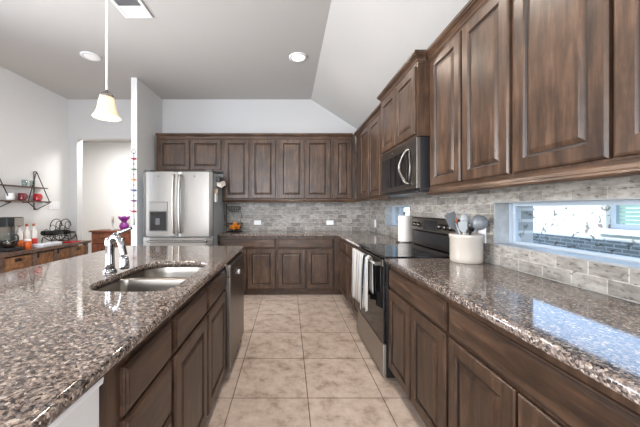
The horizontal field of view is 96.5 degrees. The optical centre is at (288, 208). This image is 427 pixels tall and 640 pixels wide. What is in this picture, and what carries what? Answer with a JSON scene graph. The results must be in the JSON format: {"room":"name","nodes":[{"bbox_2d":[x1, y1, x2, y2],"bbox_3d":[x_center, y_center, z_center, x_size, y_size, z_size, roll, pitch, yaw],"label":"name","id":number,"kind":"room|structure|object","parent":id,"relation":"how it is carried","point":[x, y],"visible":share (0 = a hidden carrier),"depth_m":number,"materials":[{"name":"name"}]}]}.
{"room":"kitchen","nodes":[
{"label":"kitchen","id":0,"kind":"room"},
{"bbox_2d":[0,66,67,242],"bbox_3d":[-3.755,-0.270,0.370,0.150,3.100,8.740,0,0,0],"label":"wall","id":1,"kind":"structure","parent":0,"point":[33,118],"depth_m":4.08,"materials":[{"name":"white paint"}]},
{"bbox_2d":[0,171,51,209],"bbox_3d":[-3.617,-0.258,3.793,0.125,0.557,0.986,0,0,0],"label":"wall shelf","id":2,"kind":"object","parent":1,"relation":"attached to","point":[34,173],"visible":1,"depth_m":3.99,"materials":[{"name":"black metal"}]},
{"bbox_2d":[5,193,14,199],"bbox_3d":[-3.609,-0.152,3.691,0.077,0.090,0.102,0,0,30],"label":"mug","id":3,"kind":"object","parent":2,"relation":"on","point":[11,196],"visible":0.95,"depth_m":3.66,"materials":[{"name":"white ceramic"}]},
{"bbox_2d":[18,193,27,200],"bbox_3d":[-3.608,-0.158,3.866,0.086,0.100,0.113,0,0,30],"label":"mug","id":4,"kind":"object","parent":2,"relation":"on","point":[21,196],"visible":0.93,"depth_m":3.83,"materials":[{"name":"red ceramic"}]},
{"bbox_2d":[33,194,42,200],"bbox_3d":[-3.608,-0.160,4.102,0.090,0.105,0.118,0,0,31],"label":"mug","id":5,"kind":"object","parent":2,"relation":"on","point":[36,197],"visible":0.98,"depth_m":4.06,"materials":[{"name":"red ceramic"}]},
{"bbox_2d":[49,201,59,208],"bbox_3d":[-3.674,-0.050,4.460,0.012,0.120,0.200,0,0,0],"label":"light switch","id":6,"kind":"object","parent":1,"relation":"attached to","point":[53,205],"visible":0.98,"depth_m":4.46,"materials":[{"name":"white plastic"}]},
{"bbox_2d":[57,387,98,426],"bbox_3d":[-0.863,0.843,1.220,0.775,0.875,3.040,0,0,0],"label":"wall","id":7,"kind":"structure","parent":0,"point":[86,414],"depth_m":0.67,"materials":[{"name":"white paint"}]},
{"bbox_2d":[48,377,103,426],"bbox_3d":[-0.469,0.423,0.206,0.012,0.030,1.012,0,0,0],"label":"trim","id":8,"kind":"structure","parent":7,"relation":"attached to","point":[99,383],"depth_m":0.62,"materials":[{"name":"white paint"}]},
{"bbox_2d":[0,246,243,426],"bbox_3d":[-1.035,0.385,1.240,1.198,0.038,3.120,0,0,0],"label":"countertop","id":9,"kind":"structure","parent":7,"relation":"on","point":[60,335],"depth_m":0.94,"materials":[{"name":"brown stone"}]},
{"bbox_2d":[103,227,131,272],"bbox_3d":[-0.970,0.236,1.635,0.188,0.260,0.106,0,0,20],"label":"kitchen faucet","id":10,"kind":"object","parent":9,"relation":"on","point":[110,241],"visible":1,"depth_m":1.62,"materials":[{"name":"silver metal"}]},
{"bbox_2d":[95,266,202,291],"bbox_3d":[-0.743,0.506,1.615,0.473,0.201,0.778,0,0,0],"label":"double sink","id":11,"kind":"object","parent":9,"relation":"in","point":[160,278],"visible":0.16,"depth_m":1.64,"materials":[{"name":"metal"}]},
{"bbox_2d":[82,140,130,141],"bbox_3d":[-3.700,-1.520,5.640,3.400,0.100,1.560,0,0,0],"label":"ceiling","id":12,"kind":"structure","parent":0,"point":[82,140],"depth_m":6.18,"materials":[{"name":"grey paint"}]},
{"bbox_2d":[131,78,161,245],"bbox_3d":[-2.148,-0.270,4.345,0.083,3.100,0.790,0,0,0],"label":"wall","id":13,"kind":"structure","parent":0,"point":[146,106],"depth_m":4.07,"materials":[{"name":"white paint"}]},
{"bbox_2d":[129,149,136,224],"bbox_3d":[-2.152,-0.296,3.938,0.092,1.052,0.032,0,0,0],"label":"string","id":14,"kind":"object","parent":13,"relation":"hanging from","point":[133,158],"visible":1,"depth_m":3.93,"materials":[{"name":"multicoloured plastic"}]},
{"bbox_2d":[68,99,369,253],"bbox_3d":[-2.017,-0.265,5.580,6.766,3.110,1.680,0,0,0],"label":"wall","id":15,"kind":"structure","parent":0,"point":[178,115],"depth_m":4.74,"materials":[{"name":"grey paint"}]},
{"bbox_2d":[155,133,222,173],"bbox_3d":[-1.534,-0.868,4.554,1.033,0.585,0.372,0,0,0],"label":"upper cabinet","id":16,"kind":"object","parent":15,"relation":"attached to","point":[175,151],"visible":0.85,"depth_m":4.39,"materials":[{"name":"brown wood"}]},
{"bbox_2d":[222,133,277,201],"bbox_3d":[-0.593,-0.630,4.548,0.846,1.060,0.361,0,0,0],"label":"upper cabinet","id":17,"kind":"object","parent":15,"relation":"attached to","point":[250,160],"visible":0.94,"depth_m":4.39,"materials":[{"name":"brown wood"}]},
{"bbox_2d":[254,220,260,224],"bbox_3d":[-0.515,0.235,4.726,0.118,0.074,0.007,0,0,0],"label":"wall outlet","id":18,"kind":"object","parent":15,"relation":"attached to","point":[256,222],"visible":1,"depth_m":4.72,"materials":[{"name":"white plastic"}]},
{"bbox_2d":[224,199,369,229],"bbox_3d":[0.083,0.103,4.735,2.566,0.526,0.010,0,0,0],"label":"backsplash","id":19,"kind":"structure","parent":15,"relation":"attached to","point":[272,215],"depth_m":4.73,"materials":[{"name":"grey tile"}]},
{"bbox_2d":[278,133,332,201],"bbox_3d":[0.254,-0.630,4.548,0.846,1.060,0.361,0,0,0],"label":"upper cabinet","id":20,"kind":"object","parent":15,"relation":"attached to","point":[304,159],"visible":1,"depth_m":4.39,"materials":[{"name":"brown wood"}]},
{"bbox_2d":[326,220,333,224],"bbox_3d":[0.690,0.235,4.726,0.118,0.074,0.007,0,0,0],"label":"wall outlet","id":21,"kind":"object","parent":15,"relation":"attached to","point":[328,222],"visible":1,"depth_m":4.72,"materials":[{"name":"white plastic"}]},
{"bbox_2d":[332,133,354,201],"bbox_3d":[0.855,-0.630,4.548,0.353,1.060,0.361,0,0,0],"label":"upper cabinet","id":22,"kind":"object","parent":15,"relation":"attached to","point":[343,144],"visible":0.91,"depth_m":4.39,"materials":[{"name":"brown wood"}]},
{"bbox_2d":[0,0,468,128],"bbox_3d":[-0.955,-1.518,0.355,5.750,1.004,9.010,0,0,0],"label":"ceiling","id":23,"kind":"structure","parent":0,"point":[189,49],"depth_m":3.08,"materials":[{"name":"grey paint"}]},
{"bbox_2d":[80,51,101,60],"bbox_3d":[-2.360,-1.813,3.390,0.216,0.014,0.216,0,0,0],"label":"recessed light","id":24,"kind":"object","parent":23,"relation":"in","point":[87,55],"visible":1,"depth_m":3.38,"materials":[{"name":"white paint"}]},
{"bbox_2d":[92,0,120,120],"bbox_3d":[-1.030,-1.167,1.610,0.142,1.304,0.142,0,0,0],"label":"pendant lamp","id":25,"kind":"object","parent":23,"relation":"hanging from","point":[106,110],"visible":1,"depth_m":1.60,"materials":[{"name":"frosted white glass"},{"name":"white paint"},{"name":"brushed stainless steel"}]},
{"bbox_2d":[111,0,152,17],"bbox_3d":[-1.417,-1.814,2.500,0.260,0.012,0.400,0,0,0],"label":"ceiling vent","id":26,"kind":"object","parent":23,"relation":"in","point":[128,8],"visible":1,"depth_m":2.57,"materials":[{"name":"white paint"}]},
{"bbox_2d":[289,52,306,61],"bbox_3d":[0.114,-1.813,3.410,0.216,0.014,0.216,0,0,0],"label":"recessed light","id":27,"kind":"object","parent":23,"relation":"in","point":[296,56],"visible":1,"depth_m":3.39,"materials":[{"name":"white paint"}]},
{"bbox_2d":[204,295,425,426],"bbox_3d":[-1.890,1.355,1.150,7.020,0.150,10.700,0,0,0],"label":"floor","id":28,"kind":"structure","parent":0,"point":[299,360],"depth_m":2.16,"materials":[{"name":"beige tile"}]},
{"bbox_2d":[0,240,90,273],"bbox_3d":[-3.453,0.900,3.910,0.445,0.760,1.480,0,0,0],"label":"sideboard","id":29,"kind":"object","parent":28,"relation":"on","point":[14,260],"visible":0.39,"depth_m":3.71,"materials":[{"name":"brown wood"}]},
{"bbox_2d":[0,217,23,251],"bbox_3d":[-3.436,0.312,3.471,0.287,0.415,0.213,0,0,0],"label":"coffee maker","id":30,"kind":"object","parent":29,"relation":"on","point":[8,243],"visible":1,"depth_m":3.46,"materials":[{"name":"black plastic"}]},
{"bbox_2d":[15,226,22,245],"bbox_3d":[-3.470,0.362,3.660,0.076,0.315,0.076,0,0,0],"label":"syrup bottle","id":31,"kind":"object","parent":29,"relation":"on","point":[19,232],"visible":0.52,"depth_m":3.64,"materials":[{"name":"orange plastic"}]},
{"bbox_2d":[23,224,30,247],"bbox_3d":[-3.470,0.362,3.765,0.076,0.315,0.076,0,0,0],"label":"syrup bottle","id":32,"kind":"object","parent":29,"relation":"on","point":[26,234],"visible":0.6,"depth_m":3.74,"materials":[{"name":"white plastic"}]},
{"bbox_2d":[24,239,31,248],"bbox_3d":[-3.360,0.458,3.660,0.080,0.124,0.080,0,0,0],"label":"jar","id":33,"kind":"object","parent":29,"relation":"on","point":[27,242],"visible":1,"depth_m":3.63,"materials":[{"name":"orange glass"}]},
{"bbox_2d":[30,223,37,243],"bbox_3d":[-3.470,0.362,3.870,0.076,0.315,0.076,0,0,0],"label":"syrup bottle","id":34,"kind":"object","parent":29,"relation":"on","point":[33,232],"visible":0.62,"depth_m":3.85,"materials":[{"name":"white plastic"}]},
{"bbox_2d":[32,241,61,247],"bbox_3d":[-3.335,0.497,3.930,0.150,0.045,0.340,0,0,0],"label":"serving tray","id":35,"kind":"object","parent":29,"relation":"on","point":[53,243],"visible":0.94,"depth_m":3.85,"materials":[{"name":"white ceramic"}]},
{"bbox_2d":[41,219,77,242],"bbox_3d":[-3.470,0.335,4.320,0.154,0.361,0.513,0,0,0],"label":"wine rack","id":36,"kind":"object","parent":29,"relation":"on","point":[60,221],"visible":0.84,"depth_m":4.31,"materials":[{"name":"black metal"}]},
{"bbox_2d":[40,231,63,235],"bbox_3d":[-3.446,0.360,4.150,0.307,0.076,0.075,0,0,0],"label":"wine bottle","id":37,"kind":"object","parent":36,"relation":"in","point":[46,233],"visible":0.97,"depth_m":4.12,"materials":[{"name":"black"}]},
{"bbox_2d":[55,229,74,233],"bbox_3d":[-3.446,0.360,4.375,0.307,0.076,0.075,0,0,0],"label":"wine bottle","id":38,"kind":"object","parent":36,"relation":"in","point":[61,230],"visible":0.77,"depth_m":4.36,"materials":[{"name":"black"}]},
{"bbox_2d":[63,240,80,242],"bbox_3d":[-3.325,0.509,4.360,0.120,0.022,0.200,0,0,0],"label":"book","id":39,"kind":"object","parent":29,"relation":"on","point":[71,241],"visible":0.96,"depth_m":4.31,"materials":[{"name":"red paper"}]},
{"bbox_2d":[89,229,130,252],"bbox_3d":[-3.605,0.868,6.056,1.010,0.825,0.448,0,0,0],"label":"wooden chest","id":40,"kind":"object","parent":28,"relation":"on","point":[98,237],"visible":0.24,"depth_m":5.86,"materials":[{"name":"brown wood"}]},
{"bbox_2d":[118,216,129,229],"bbox_3d":[-3.460,0.308,5.980,0.251,0.292,0.226,0,0,0],"label":"vase","id":41,"kind":"object","parent":40,"relation":"on","point":[123,225],"visible":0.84,"depth_m":5.92,"materials":[{"name":"purple glass"}]},
{"bbox_2d":[99,317,170,426],"bbox_3d":[-0.750,0.843,0.917,0.600,0.875,0.404,0,0,0],"label":"base cabinet","id":42,"kind":"object","parent":28,"relation":"on","point":[136,392],"visible":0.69,"depth_m":0.88,"materials":[{"name":"brown wood"}]},
{"bbox_2d":[123,268,225,426],"bbox_3d":[-0.750,0.843,1.589,0.600,0.875,0.934,0,0,0],"label":"base cabinet","id":43,"kind":"object","parent":28,"relation":"on","point":[198,327],"visible":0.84,"depth_m":1.44,"materials":[{"name":"brown wood"}]},
{"bbox_2d":[143,170,223,245],"bbox_3d":[-1.503,0.377,4.162,0.945,1.806,0.796,0,0,0],"label":"refrigerator","id":44,"kind":"object","parent":28,"relation":"on","point":[180,208],"visible":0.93,"depth_m":3.84,"materials":[{"name":"grey metal"}]},
{"bbox_2d":[215,189,217,201],"bbox_3d":[-1.017,-0.185,4.020,0.034,0.190,0.090,0,0,0],"label":"pouch","id":45,"kind":"object","parent":44,"relation":"hanging from","point":[216,190],"visible":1,"depth_m":4.00,"materials":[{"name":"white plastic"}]},
{"bbox_2d":[216,177,225,187],"bbox_3d":[-0.984,-0.375,4.170,0.100,0.150,0.260,0,0,0],"label":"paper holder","id":46,"kind":"object","parent":44,"relation":"attached to","point":[220,183],"visible":1,"depth_m":4.08,"materials":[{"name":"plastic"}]},
{"bbox_2d":[224,252,243,368],"bbox_3d":[-0.717,0.844,2.385,0.616,0.872,0.628,0,0,0],"label":"dishwasher","id":47,"kind":"object","parent":28,"relation":"on","point":[234,270],"visible":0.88,"depth_m":2.23,"materials":[{"name":"silver metal"}]},
{"bbox_2d":[219,236,276,294],"bbox_3d":[-0.595,0.843,4.432,0.849,0.875,0.614,0,0,0],"label":"base cabinet","id":48,"kind":"object","parent":28,"relation":"on","point":[260,252],"visible":0.54,"depth_m":4.13,"materials":[{"name":"brown wood"}]},
{"bbox_2d":[218,231,415,246],"bbox_3d":[0.167,0.385,3.817,2.377,0.038,1.824,0,0,0],"label":"countertop","id":49,"kind":"structure","parent":48,"relation":"on","point":[355,238],"depth_m":4.10,"materials":[{"name":"brown stone"}]},
{"bbox_2d":[226,204,242,231],"bbox_3d":[-0.854,0.146,4.480,0.284,0.440,0.277,0,0,0],"label":"wire basket","id":50,"kind":"object","parent":49,"relation":"on","point":[226,204],"visible":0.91,"depth_m":4.52,"materials":[{"name":"black metal"}]},
{"bbox_2d":[396,212,412,243],"bbox_3d":[1.235,0.201,3.030,0.170,0.330,0.170,0,0,0],"label":"paper towel roll","id":51,"kind":"object","parent":49,"relation":"on","point":[404,222],"visible":0.98,"depth_m":2.98,"materials":[{"name":"white paper"}]},
{"bbox_2d":[277,236,333,294],"bbox_3d":[0.250,0.843,4.432,0.839,0.875,0.614,0,0,0],"label":"base cabinet","id":52,"kind":"object","parent":28,"relation":"on","point":[305,264],"visible":0.91,"depth_m":4.13,"materials":[{"name":"brown wood"}]},
{"bbox_2d":[334,236,342,294],"bbox_3d":[1.012,0.843,4.442,0.682,0.875,0.594,0,0,0],"label":"base cabinet","id":53,"kind":"object","parent":28,"relation":"on","point":[337,239],"visible":0.2,"depth_m":4.14,"materials":[{"name":"brown wood"}]},
{"bbox_2d":[340,238,347,299],"bbox_3d":[1.050,0.843,3.853,0.630,0.875,0.534,0,0,0],"label":"base cabinet","id":54,"kind":"object","parent":28,"relation":"on","point":[343,243],"visible":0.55,"depth_m":3.80,"materials":[{"name":"brown wood"}]},
{"bbox_2d":[347,242,357,317],"bbox_3d":[1.050,0.843,3.239,0.630,0.875,0.689,0,0,0],"label":"base cabinet","id":55,"kind":"object","parent":28,"relation":"on","point":[353,303],"visible":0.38,"depth_m":3.37,"materials":[{"name":"brown wood"}]},
{"bbox_2d":[357,217,468,377],"bbox_3d":[0.994,0.682,2.502,0.697,1.195,0.786,0,0,0],"label":"range","id":56,"kind":"object","parent":28,"relation":"on","point":[431,238],"visible":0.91,"depth_m":2.32,"materials":[{"name":"black metal"}]},
{"bbox_2d":[351,248,366,308],"bbox_3d":[0.643,0.624,2.636,0.067,0.466,0.454,0,0,0],"label":"dish towel","id":57,"kind":"object","parent":56,"relation":"hanging from","point":[358,261],"visible":0.86,"depth_m":2.58,"materials":[{"name":"fabric"}]},
{"bbox_2d":[362,255,372,311],"bbox_3d":[0.647,0.608,2.329,0.059,0.448,0.128,0,0,0],"label":"dish towel","id":58,"kind":"object","parent":56,"relation":"hanging from","point":[365,280],"visible":0.95,"depth_m":2.32,"materials":[{"name":"fabric"}]},
{"bbox_2d":[358,244,449,258],"bbox_3d":[1.006,0.366,2.502,0.588,0.016,0.786,0,0,0],"label":"cooktop","id":59,"kind":"object","parent":56,"relation":"in","point":[379,251],"depth_m":2.39,"materials":[{"name":"black glass"}]},
{"bbox_2d":[389,266,450,426],"bbox_3d":[1.050,0.843,1.714,0.630,0.875,0.778,0,0,0],"label":"base cabinet","id":60,"kind":"object","parent":28,"relation":"on","point":[419,335],"visible":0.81,"depth_m":1.59,"materials":[{"name":"brown wood"}]},
{"bbox_2d":[449,300,639,426],"bbox_3d":[1.050,0.843,0.924,0.630,0.875,0.799,0,0,0],"label":"base cabinet","id":61,"kind":"object","parent":28,"relation":"on","point":[497,378],"visible":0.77,"depth_m":0.93,"materials":[{"name":"brown wood"}]},
{"bbox_2d":[385,258,639,404],"bbox_3d":[1.033,0.385,1.274,0.644,0.038,1.648,0,0,0],"label":"countertop","id":62,"kind":"structure","parent":61,"relation":"on","point":[595,334],"depth_m":1.00,"materials":[{"name":"brown stone"}]},
{"bbox_2d":[449,233,483,263],"bbox_3d":[1.222,0.270,1.955,0.208,0.192,0.208,0,0,0],"label":"utensil crock","id":63,"kind":"object","parent":62,"relation":"on","point":[465,249],"visible":0.95,"depth_m":1.87,"materials":[{"name":"white ceramic"}]},
{"bbox_2d":[444,211,458,234],"bbox_3d":[1.191,0.181,2.021,0.148,0.323,0.058,0,0,26],"label":"turner","id":64,"kind":"object","parent":63,"relation":"in","point":[450,218],"visible":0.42,"depth_m":2.03,"materials":[{"name":"grey plastic"}]},
{"bbox_2d":[458,220,467,234],"bbox_3d":[1.203,0.210,1.939,0.131,0.265,0.049,0,0,-43],"label":"scraper","id":65,"kind":"object","parent":63,"relation":"in","point":[462,225],"visible":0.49,"depth_m":1.91,"materials":[{"name":"grey plastic"}]},
{"bbox_2d":[460,214,469,234],"bbox_3d":[1.227,0.189,1.984,0.055,0.306,0.104,0,0,42],"label":"serving spoon","id":66,"kind":"object","parent":63,"relation":"in","point":[465,217],"visible":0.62,"depth_m":2.00,"materials":[{"name":"grey plastic"}]},
{"bbox_2d":[468,222,473,234],"bbox_3d":[1.235,0.209,1.943,0.117,0.266,0.025,0,0,29],"label":"slotted spoon","id":67,"kind":"object","parent":63,"relation":"in","point":[470,228],"visible":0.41,"depth_m":1.94,"materials":[{"name":"black plastic"}]},
{"bbox_2d":[470,215,487,234],"bbox_3d":[1.241,0.194,1.920,0.180,0.298,0.068,0,0,39],"label":"ladle","id":68,"kind":"object","parent":63,"relation":"in","point":[478,222],"visible":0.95,"depth_m":1.88,"materials":[{"name":"grey metal"}]},
{"bbox_2d":[396,206,532,242],"bbox_3d":[1.560,0.130,0.430,0.120,2.900,8.860,0,0,0],"label":"brick wall","id":69,"kind":"structure","parent":0,"point":[525,213],"depth_m":1.88,"materials":[{"name":"white brick"}]},
{"bbox_2d":[373,231,639,303],"bbox_3d":[1.433,-0.020,0.430,0.134,2.600,8.860,0,0,0],"label":"wall","id":70,"kind":"structure","parent":0,"point":[373,231],"depth_m":1.41,"materials":[{"name":"grey paint"}]},
{"bbox_2d":[354,103,404,201],"bbox_3d":[1.181,-0.630,3.652,0.347,1.060,1.445,0,0,0],"label":"upper cabinet","id":71,"kind":"object","parent":70,"relation":"attached to","point":[368,135],"visible":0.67,"depth_m":3.59,"materials":[{"name":"brown wood"}]},
{"bbox_2d":[385,205,409,227],"bbox_3d":[1.430,0.098,3.587,0.140,0.284,0.817,0,0,0],"label":"window","id":72,"kind":"structure","parent":70,"relation":"in","point":[390,210],"depth_m":3.98,"materials":[{"name":"white plastic"}]},
{"bbox_2d":[377,50,429,155],"bbox_3d":[1.144,-0.851,2.520,0.442,0.618,0.896,0,0,0],"label":"upper cabinet","id":73,"kind":"object","parent":70,"relation":"attached to","point":[405,100],"visible":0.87,"depth_m":2.26,"materials":[{"name":"brown wood"}]},
{"bbox_2d":[381,137,464,196],"bbox_3d":[1.121,-0.329,2.520,0.459,0.418,0.802,0,0,0],"label":"microwave","id":74,"kind":"object","parent":73,"relation":"attached to","point":[405,170],"visible":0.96,"depth_m":2.27,"materials":[{"name":"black metal"}]},
{"bbox_2d":[478,228,485,242],"bbox_3d":[1.352,0.180,1.985,0.007,0.118,0.074,0,0,0],"label":"wall outlet","id":75,"kind":"object","parent":70,"relation":"attached to","point":[483,231],"visible":0.36,"depth_m":1.96,"materials":[{"name":"white plastic"}]},
{"bbox_2d":[426,0,573,194],"bbox_3d":[1.181,-0.630,1.717,0.347,1.060,0.790,0,0,0],"label":"upper cabinet","id":76,"kind":"object","parent":70,"relation":"attached to","point":[471,59],"visible":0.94,"depth_m":1.59,"materials":[{"name":"brown wood"}]},
{"bbox_2d":[370,175,639,302],"bbox_3d":[1.361,0.103,2.365,0.010,0.526,4.730,0,0,0],"label":"backsplash","id":77,"kind":"structure","parent":70,"relation":"attached to","point":[620,282],"depth_m":1.54,"materials":[{"name":"tile"}]},
{"bbox_2d":[494,197,639,269],"bbox_3d":[1.430,0.098,1.270,0.140,0.284,1.222,0,0,0],"label":"window","id":78,"kind":"structure","parent":70,"relation":"in","point":[505,213],"depth_m":1.55,"materials":[{"name":"white plastic"}]},
{"bbox_2d":[509,0,639,186],"bbox_3d":[1.181,-0.630,0.911,0.347,1.060,0.820,0,0,0],"label":"upper cabinet","id":79,"kind":"object","parent":70,"relation":"attached to","point":[576,63],"visible":1,"depth_m":1.02,"materials":[{"name":"brown wood"}]},
{"label":"outside","id":80,"kind":"structure","parent":0,"visible":0},
{"bbox_3d":[5.310,1.630,3.000,7.380,0.100,18.000,0,0,0],"label":"ground","id":81,"kind":"structure","parent":80,"visible":0},
{"bbox_2d":[404,205,639,257],"bbox_3d":[6.540,0.130,3.500,5.320,2.900,18.400,0,0,0],"label":"neighbouring house","id":82,"kind":"structure","parent":81,"relation":"on","point":[610,229],"depth_m":3.74,"materials":[{"name":"brick"}]},
{"bbox_2d":[619,205,639,223],"bbox_3d":[4.107,-0.004,2.940,0.015,0.378,1.160,0,0,0],"label":"window blind","id":83,"kind":"object","parent":82,"relation":"hanging from","point":[627,213],"depth_m":3.41,"materials":[{"name":"white plastic"}]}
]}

